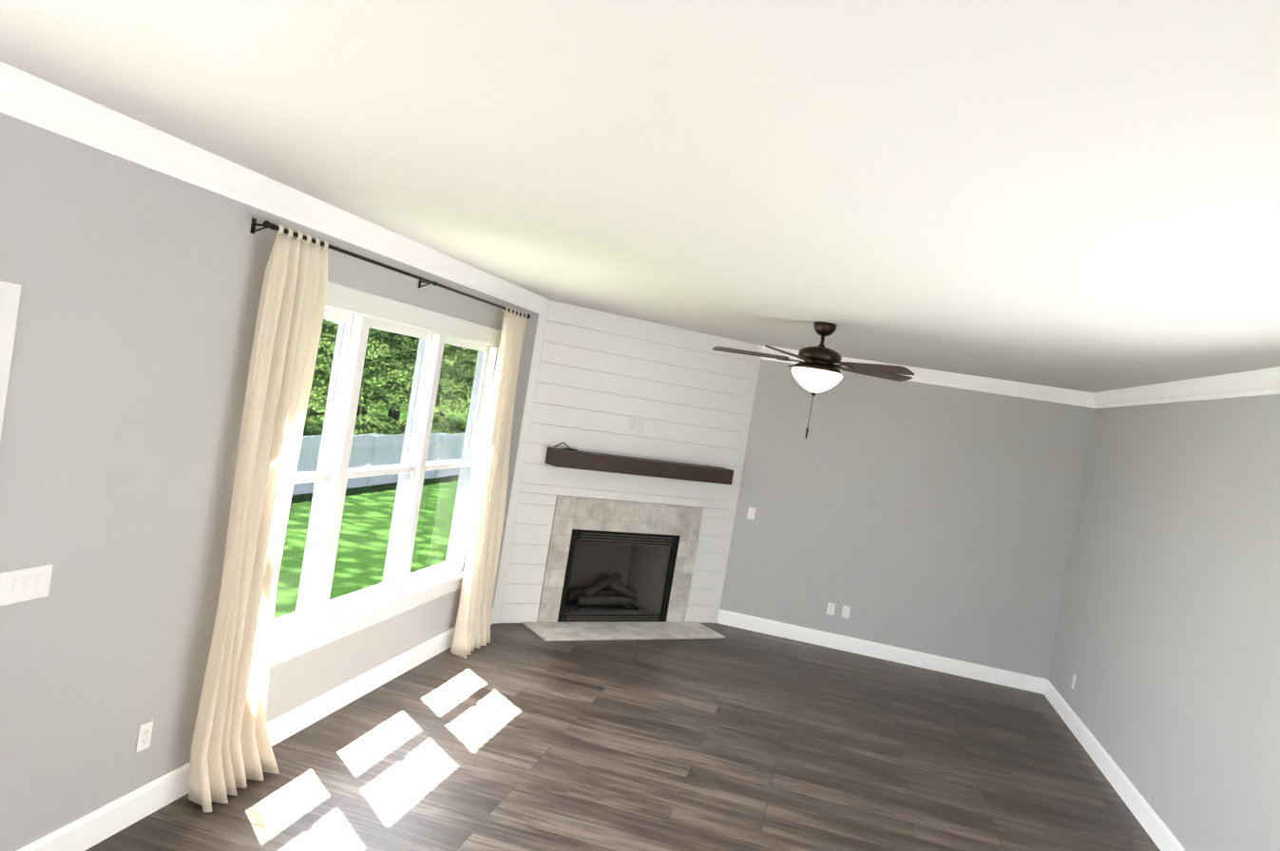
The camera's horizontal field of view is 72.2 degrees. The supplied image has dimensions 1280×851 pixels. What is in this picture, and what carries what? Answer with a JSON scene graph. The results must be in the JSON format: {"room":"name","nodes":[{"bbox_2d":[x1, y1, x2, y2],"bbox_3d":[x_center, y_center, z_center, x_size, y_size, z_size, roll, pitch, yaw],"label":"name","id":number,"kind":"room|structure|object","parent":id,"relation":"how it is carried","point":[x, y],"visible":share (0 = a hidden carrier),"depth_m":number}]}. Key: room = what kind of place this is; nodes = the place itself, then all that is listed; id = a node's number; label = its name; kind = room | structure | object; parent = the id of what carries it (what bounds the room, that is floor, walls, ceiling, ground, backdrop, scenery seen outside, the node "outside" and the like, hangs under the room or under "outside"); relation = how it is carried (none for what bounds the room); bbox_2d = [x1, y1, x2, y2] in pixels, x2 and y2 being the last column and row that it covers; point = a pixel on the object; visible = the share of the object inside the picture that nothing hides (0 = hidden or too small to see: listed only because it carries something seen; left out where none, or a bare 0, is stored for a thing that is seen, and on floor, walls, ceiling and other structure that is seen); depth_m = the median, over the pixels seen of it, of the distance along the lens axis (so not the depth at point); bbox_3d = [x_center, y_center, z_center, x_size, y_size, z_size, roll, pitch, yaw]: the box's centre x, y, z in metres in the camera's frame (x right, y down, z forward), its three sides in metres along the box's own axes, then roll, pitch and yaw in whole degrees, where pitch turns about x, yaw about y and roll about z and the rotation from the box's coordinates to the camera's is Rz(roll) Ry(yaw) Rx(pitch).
{"room":"living room","nodes":[
{"label":"living room","id":0,"kind":"room"},
{"bbox_2d":[0,113,538,850],"bbox_3d":[-2.047,0.278,3.261,0.160,2.740,11.970,10,2,13],"label":"wall","id":1,"kind":"structure","parent":0,"point":[141,292],"depth_m":3.31},
{"bbox_2d":[0,280,21,441],"bbox_3d":[-2.371,0.588,1.940,0.222,2.116,1.780,10,2,13],"label":"french door","id":2,"kind":"structure","parent":1,"relation":"in","point":[9,296],"depth_m":2.74},
{"bbox_2d":[0,564,53,606],"bbox_3d":[-2.072,0.535,2.951,0.011,0.115,0.194,10,2,13],"label":"light switch","id":3,"kind":"object","parent":1,"relation":"attached to","point":[21,585],"visible":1,"depth_m":2.95},
{"bbox_2d":[135,720,152,752],"bbox_3d":[-2.044,1.284,3.623,0.009,0.115,0.070,10,2,13],"label":"outlet","id":4,"kind":"object","parent":1,"relation":"attached to","point":[144,736],"visible":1,"depth_m":3.62},
{"bbox_2d":[17,608,494,850],"bbox_3d":[-1.750,1.581,5.083,0.016,0.138,4.587,10,2,13],"label":"baseboard","id":5,"kind":"structure","parent":1,"relation":"attached to","point":[89,831],"depth_m":3.87},
{"bbox_2d":[0,61,547,313],"bbox_3d":[-1.927,-0.994,2.371,0.056,0.130,9.964,10,2,13],"label":"crown molding","id":6,"kind":"structure","parent":1,"relation":"attached to","point":[46,105],"depth_m":3.42},
{"bbox_2d":[269,281,501,668],"bbox_3d":[-1.522,0.241,5.347,0.200,1.945,2.604,10,2,13],"label":"triple window","id":7,"kind":"structure","parent":1,"relation":"in","point":[383,493],"depth_m":5.22},
{"bbox_2d":[249,217,530,318],"bbox_3d":[-1.254,-0.841,5.221,0.116,0.065,3.162,10,2,13],"label":"curtain rod","id":8,"kind":"object","parent":1,"relation":"attached to","point":[267,224],"visible":0.9,"depth_m":4.55},
{"bbox_2d":[188,223,328,812],"bbox_3d":[-1.670,0.404,3.968,0.171,2.556,0.498,10,2,13],"label":"curtain","id":9,"kind":"object","parent":8,"relation":"hanging from","point":[231,751],"visible":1,"depth_m":3.91},
{"bbox_2d":[450,305,527,659],"bbox_3d":[-1.070,0.411,6.545,0.170,2.555,0.517,10,2,13],"label":"curtain","id":10,"kind":"object","parent":8,"relation":"hanging from","point":[472,629],"visible":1,"depth_m":6.47},
{"bbox_2d":[85,623,1160,850],"bbox_3d":[0.061,2.084,2.765,5.020,0.120,11.970,10,2,13],"label":"floor","id":11,"kind":"structure","parent":0,"point":[515,737],"depth_m":5.17},
{"bbox_2d":[522,441,733,641],"bbox_3d":[-0.121,1.009,7.931,1.863,1.588,0.950,8,2,-32],"label":"fireplace","id":12,"kind":"object","parent":11,"relation":"on","point":[619,570],"visible":1,"depth_m":7.98},
{"bbox_2d":[492,299,763,624],"bbox_3d":[-0.057,0.435,7.953,2.384,2.740,0.110,8,2,-32],"label":"wall","id":13,"kind":"structure","parent":0,"point":[598,380],"depth_m":7.76},
{"bbox_2d":[627,419,635,432],"bbox_3d":[-0.072,0.001,7.814,0.070,0.115,0.009,8,2,-32],"label":"outlet","id":14,"kind":"object","parent":13,"relation":"attached to","point":[631,425],"visible":1,"depth_m":7.81},
{"bbox_2d":[635,420,644,433],"bbox_3d":[0.004,0.012,7.860,0.070,0.115,0.012,8,2,-32],"label":"outlet","id":15,"kind":"object","parent":13,"relation":"attached to","point":[640,427],"visible":1,"depth_m":7.86},
{"bbox_2d":[0,0,1279,393],"bbox_3d":[0.516,-0.738,2.667,5.020,0.120,11.970,10,2,13],"label":"ceiling","id":16,"kind":"structure","parent":0,"point":[1076,194],"depth_m":2.30},
{"bbox_2d":[712,322,914,439],"bbox_3d":[1.115,-0.299,5.794,1.326,0.768,1.372,10,2,13],"label":"ceiling fan","id":17,"kind":"object","parent":16,"relation":"hanging from","point":[817,371],"visible":1,"depth_m":5.68},
{"bbox_2d":[719,359,1096,679],"bbox_3d":[1.706,0.702,8.449,4.860,2.740,0.160,10,2,13],"label":"wall","id":18,"kind":"structure","parent":0,"point":[935,520],"depth_m":8.17},
{"bbox_2d":[746,507,755,519],"bbox_3d":[1.080,0.852,8.505,0.070,0.115,0.012,10,2,13],"label":"switch plate","id":19,"kind":"object","parent":18,"relation":"attached to","point":[751,513],"visible":1,"depth_m":8.50},
{"bbox_2d":[826,602,835,615],"bbox_3d":[1.815,1.742,8.333,0.070,0.115,0.009,10,2,13],"label":"electrical outlet","id":20,"kind":"object","parent":18,"relation":"attached to","point":[831,608],"visible":1,"depth_m":8.33},
{"bbox_2d":[840,605,850,618],"bbox_3d":[1.949,1.765,8.300,0.070,0.115,0.012,10,2,13],"label":"electrical outlet","id":21,"kind":"object","parent":18,"relation":"attached to","point":[846,611],"visible":1,"depth_m":8.30},
{"bbox_2d":[717,609,1043,694],"bbox_3d":[2.203,2.108,8.239,2.994,0.138,0.016,10,2,13],"label":"baseboard","id":22,"kind":"structure","parent":18,"relation":"attached to","point":[972,671],"depth_m":8.21},
{"bbox_2d":[761,345,1090,407],"bbox_3d":[2.584,-0.468,8.136,2.934,0.130,0.056,10,2,13],"label":"crown molding","id":23,"kind":"structure","parent":18,"relation":"attached to","point":[921,375],"depth_m":8.00},
{"bbox_2d":[1048,394,1279,850],"bbox_3d":[2.605,1.069,2.092,0.160,2.740,11.810,10,2,13],"label":"wall","id":24,"kind":"structure","parent":0,"point":[1166,650],"depth_m":5.21},
{"bbox_2d":[1070,673,1076,689],"bbox_3d":[3.519,2.079,7.119,0.009,0.115,0.070,10,2,13],"label":"outlet","id":25,"kind":"object","parent":24,"relation":"attached to","point":[1074,681],"visible":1,"depth_m":7.11},
{"bbox_2d":[1043,678,1185,850],"bbox_3d":[2.331,2.338,2.235,0.016,0.138,11.650,10,2,13],"label":"baseboard","id":26,"kind":"structure","parent":24,"relation":"attached to","point":[1153,825],"depth_m":5.83},
{"bbox_2d":[1090,366,1279,408],"bbox_3d":[2.727,-0.236,2.150,0.056,0.130,11.650,10,2,13],"label":"crown molding","id":27,"kind":"structure","parent":24,"relation":"attached to","point":[1265,381],"depth_m":5.51}
]}

